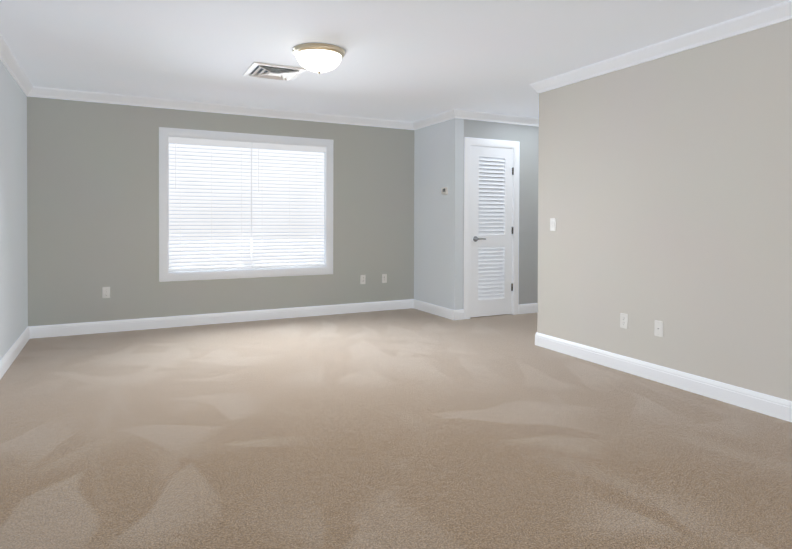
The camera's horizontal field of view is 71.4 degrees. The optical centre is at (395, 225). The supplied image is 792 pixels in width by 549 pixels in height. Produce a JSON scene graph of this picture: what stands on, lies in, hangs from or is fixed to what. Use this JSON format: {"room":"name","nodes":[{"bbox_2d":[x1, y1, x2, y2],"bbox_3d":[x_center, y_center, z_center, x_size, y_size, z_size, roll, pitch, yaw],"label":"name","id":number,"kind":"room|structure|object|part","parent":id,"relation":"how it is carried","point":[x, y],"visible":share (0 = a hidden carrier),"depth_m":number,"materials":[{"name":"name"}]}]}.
{"room":"empty living room","nodes":[
{"label":"empty living room","id":0,"kind":"room"},
{"bbox_2d":[0,60,27,359],"bbox_3d":[-1.841,-0.075,1.768,0.150,2.440,8.250,0,1,-27],"label":"wall","id":1,"kind":"structure","parent":0,"point":[13,231],"depth_m":4.58,"materials":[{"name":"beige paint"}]},
{"bbox_2d":[0,326,31,379],"bbox_3d":[-1.771,1.086,1.820,0.016,0.118,7.950,0,1,-27],"label":"baseboard","id":2,"kind":"structure","parent":1,"relation":"attached to","point":[16,348],"depth_m":4.56,"materials":[{"name":"white"}]},
{"bbox_2d":[0,34,35,96],"bbox_3d":[-1.744,-1.249,1.802,0.058,0.092,7.950,0,1,-27],"label":"crown molding","id":3,"kind":"structure","parent":1,"relation":"attached to","point":[7,57],"depth_m":4.52,"materials":[{"name":"white wood"}]},
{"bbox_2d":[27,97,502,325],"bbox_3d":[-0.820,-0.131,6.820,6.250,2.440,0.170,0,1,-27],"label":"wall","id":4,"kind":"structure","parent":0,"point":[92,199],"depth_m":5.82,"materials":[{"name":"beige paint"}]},
{"bbox_2d":[102,287,109,297],"bbox_3d":[-2.974,0.685,5.658,0.070,0.115,0.007,0,1,-27],"label":"electrical outlet","id":5,"kind":"object","parent":4,"relation":"attached to","point":[105,292],"visible":1,"depth_m":5.66,"materials":[{"name":"white plastic"}]},
{"bbox_2d":[32,299,411,338],"bbox_3d":[-1.655,1.033,6.329,4.250,0.118,0.016,0,1,-27],"label":"baseboard","id":6,"kind":"structure","parent":4,"relation":"attached to","point":[43,331],"depth_m":6.10,"materials":[{"name":"white"}]},
{"bbox_2d":[36,87,411,129],"bbox_3d":[-1.624,-1.302,6.289,4.220,0.092,0.058,0,1,-27],"label":"crown molding","id":7,"kind":"structure","parent":4,"relation":"attached to","point":[41,92],"depth_m":6.07,"materials":[{"name":"white wood"}]},
{"bbox_2d":[159,127,333,281],"bbox_3d":[-1.680,-0.229,6.382,1.970,1.650,0.168,0,1,-27],"label":"window","id":8,"kind":"structure","parent":4,"relation":"in","point":[164,274],"depth_m":6.26,"materials":[{"name":"white wood"}]},
{"bbox_2d":[168,137,251,270],"bbox_3d":[-2.062,-0.235,6.152,0.886,1.440,0.071,0,1,-27],"label":"window blind","id":9,"kind":"object","parent":8,"relation":"attached to","point":[209,205],"visible":0.9,"depth_m":6.14,"materials":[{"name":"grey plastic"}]},
{"bbox_2d":[251,142,325,267],"bbox_3d":[-1.269,-0.237,6.555,0.886,1.440,0.071,0,1,-27],"label":"window blind","id":10,"kind":"object","parent":8,"relation":"attached to","point":[287,206],"visible":0.98,"depth_m":6.55,"materials":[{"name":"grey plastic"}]},
{"bbox_2d":[360,275,365,283],"bbox_3d":[-0.417,0.679,6.958,0.070,0.115,0.007,0,1,-27],"label":"electrical outlet","id":11,"kind":"object","parent":4,"relation":"attached to","point":[362,279],"visible":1,"depth_m":6.95,"materials":[{"name":"white plastic"}]},
{"bbox_2d":[382,274,386,282],"bbox_3d":[-0.148,0.678,7.095,0.070,0.115,0.007,0,1,-27],"label":"electrical outlet","id":12,"kind":"object","parent":4,"relation":"attached to","point":[384,278],"visible":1,"depth_m":7.09,"materials":[{"name":"white plastic"}]},
{"bbox_2d":[0,0,788,121],"bbox_3d":[0.949,-1.352,3.170,6.400,0.100,8.250,0,1,-27],"label":"ceiling","id":13,"kind":"structure","parent":0,"point":[409,60],"depth_m":4.00,"materials":[{"name":"white paint"}]},
{"bbox_2d":[242,62,306,80],"bbox_3d":[-1.050,-1.314,4.740,0.444,0.026,0.444,0,1,-27],"label":"ceiling vent","id":14,"kind":"object","parent":13,"relation":"in","point":[272,71],"visible":1,"depth_m":4.70,"materials":[{"name":"white metal"}]},
{"bbox_2d":[292,43,345,73],"bbox_3d":[-0.581,-1.231,4.160,0.398,0.176,0.398,0,1,-27],"label":"flush-mount light","id":15,"kind":"object","parent":13,"relation":"attached to","point":[318,58],"visible":1,"depth_m":4.04,"materials":[{"name":"white glass"}]},
{"bbox_2d":[0,308,791,548],"bbox_3d":[0.940,1.188,3.200,6.400,0.100,8.250,0,1,-27],"label":"floor","id":16,"kind":"structure","parent":0,"point":[411,428],"depth_m":2.85,"materials":[{"name":"carpet"}]},
{"bbox_2d":[414,118,463,309],"bbox_3d":[0.515,-0.127,6.876,0.120,2.440,0.980,0,1,-27],"label":"wall","id":17,"kind":"structure","parent":0,"point":[438,215],"depth_m":6.71,"materials":[{"name":"beige paint"}]},
{"bbox_2d":[412,111,447,129],"bbox_3d":[0.449,-1.301,6.804,0.058,0.092,0.900,0,1,-27],"label":"crown molding","id":18,"kind":"structure","parent":17,"relation":"attached to","point":[441,117],"depth_m":6.83,"materials":[{"name":"white wood"}]},
{"bbox_2d":[412,299,455,319],"bbox_3d":[0.461,1.034,6.838,0.016,0.118,0.966,0,1,-27],"label":"baseboard","id":19,"kind":"structure","parent":17,"relation":"attached to","point":[441,311],"depth_m":6.79,"materials":[{"name":"white"}]},
{"bbox_2d":[441,187,447,194],"bbox_3d":[0.578,-0.418,6.587,0.028,0.088,0.118,0,1,-27],"label":"thermostat","id":20,"kind":"object","parent":17,"relation":"attached to","point":[444,190],"visible":1,"depth_m":6.56,"materials":[{"name":"white plastic"}]},
{"bbox_2d":[463,119,538,303],"bbox_3d":[1.521,-0.124,6.905,1.700,2.440,0.120,0,1,-27],"label":"wall","id":21,"kind":"structure","parent":0,"point":[526,137],"depth_m":6.89,"materials":[{"name":"beige paint"}]},
{"bbox_2d":[463,137,519,318],"bbox_3d":[1.137,0.027,6.701,0.816,2.140,0.138,0,1,-27],"label":"door frame","id":22,"kind":"structure","parent":21,"relation":"attached to","point":[470,141],"depth_m":6.59,"materials":[{"name":"white wood"}]},
{"bbox_2d":[470,146,513,316],"bbox_3d":[1.167,0.071,6.650,0.628,2.030,0.094,0,1,-27],"label":"door","id":23,"kind":"structure","parent":21,"relation":"in","point":[491,289],"depth_m":6.67,"materials":[{"name":"white wood"}]},
{"bbox_3d":[0.994,0.157,6.543,0.149,0.066,0.058,0,1,-27],"label":"handle","id":24,"kind":"part","parent":23,"relation":"part of","materials":[{"name":"grey metal"}]},
{"bbox_2d":[448,109,538,126],"bbox_3d":[1.486,-1.297,6.771,1.878,0.092,0.058,0,1,-27],"label":"crown molding","id":25,"kind":"structure","parent":21,"relation":"attached to","point":[454,113],"depth_m":6.60,"materials":[{"name":"white wood"}]},
{"bbox_2d":[519,303,537,313],"bbox_3d":[1.896,1.037,7.035,0.837,0.118,0.016,0,1,-27],"label":"baseboard","id":26,"kind":"structure","parent":21,"relation":"attached to","point":[533,307],"depth_m":6.91,"materials":[{"name":"white"}]},
{"bbox_2d":[537,19,791,400],"bbox_3d":[2.639,-0.070,2.700,0.120,2.440,5.550,0,1,-27],"label":"wall","id":27,"kind":"structure","parent":0,"point":[665,189],"depth_m":3.85,"materials":[{"name":"beige paint"}]},
{"bbox_2d":[550,218,555,230],"bbox_3d":[1.412,-0.011,4.966,0.013,0.115,0.070,0,1,-27],"label":"rocker light switch","id":28,"kind":"object","parent":27,"relation":"attached to","point":[552,224],"visible":1,"depth_m":4.96,"materials":[{"name":"white plastic"}]},
{"bbox_2d":[620,313,627,328],"bbox_3d":[1.768,0.738,4.276,0.007,0.115,0.070,0,1,-27],"label":"electrical outlet","id":29,"kind":"object","parent":27,"relation":"attached to","point":[623,320],"visible":1,"depth_m":4.27,"materials":[{"name":"white plastic"}]},
{"bbox_2d":[654,320,662,336],"bbox_3d":[1.907,0.747,4.002,0.008,0.115,0.070,0,1,-27],"label":"jack","id":30,"kind":"object","parent":27,"relation":"attached to","point":[658,328],"visible":1,"depth_m":4.00,"materials":[{"name":"white plastic"}]},
{"bbox_2d":[530,0,791,93],"bbox_3d":[2.550,-1.244,2.671,0.058,0.092,5.608,0,1,-27],"label":"crown molding","id":31,"kind":"structure","parent":27,"relation":"attached to","point":[768,16],"depth_m":3.83,"materials":[{"name":"white wood"}]},
{"bbox_2d":[535,332,791,421],"bbox_3d":[2.570,1.091,2.690,0.016,0.118,5.566,0,1,-27],"label":"baseboard","id":32,"kind":"structure","parent":27,"relation":"attached to","point":[773,406],"depth_m":3.85,"materials":[{"name":"white"}]}
]}

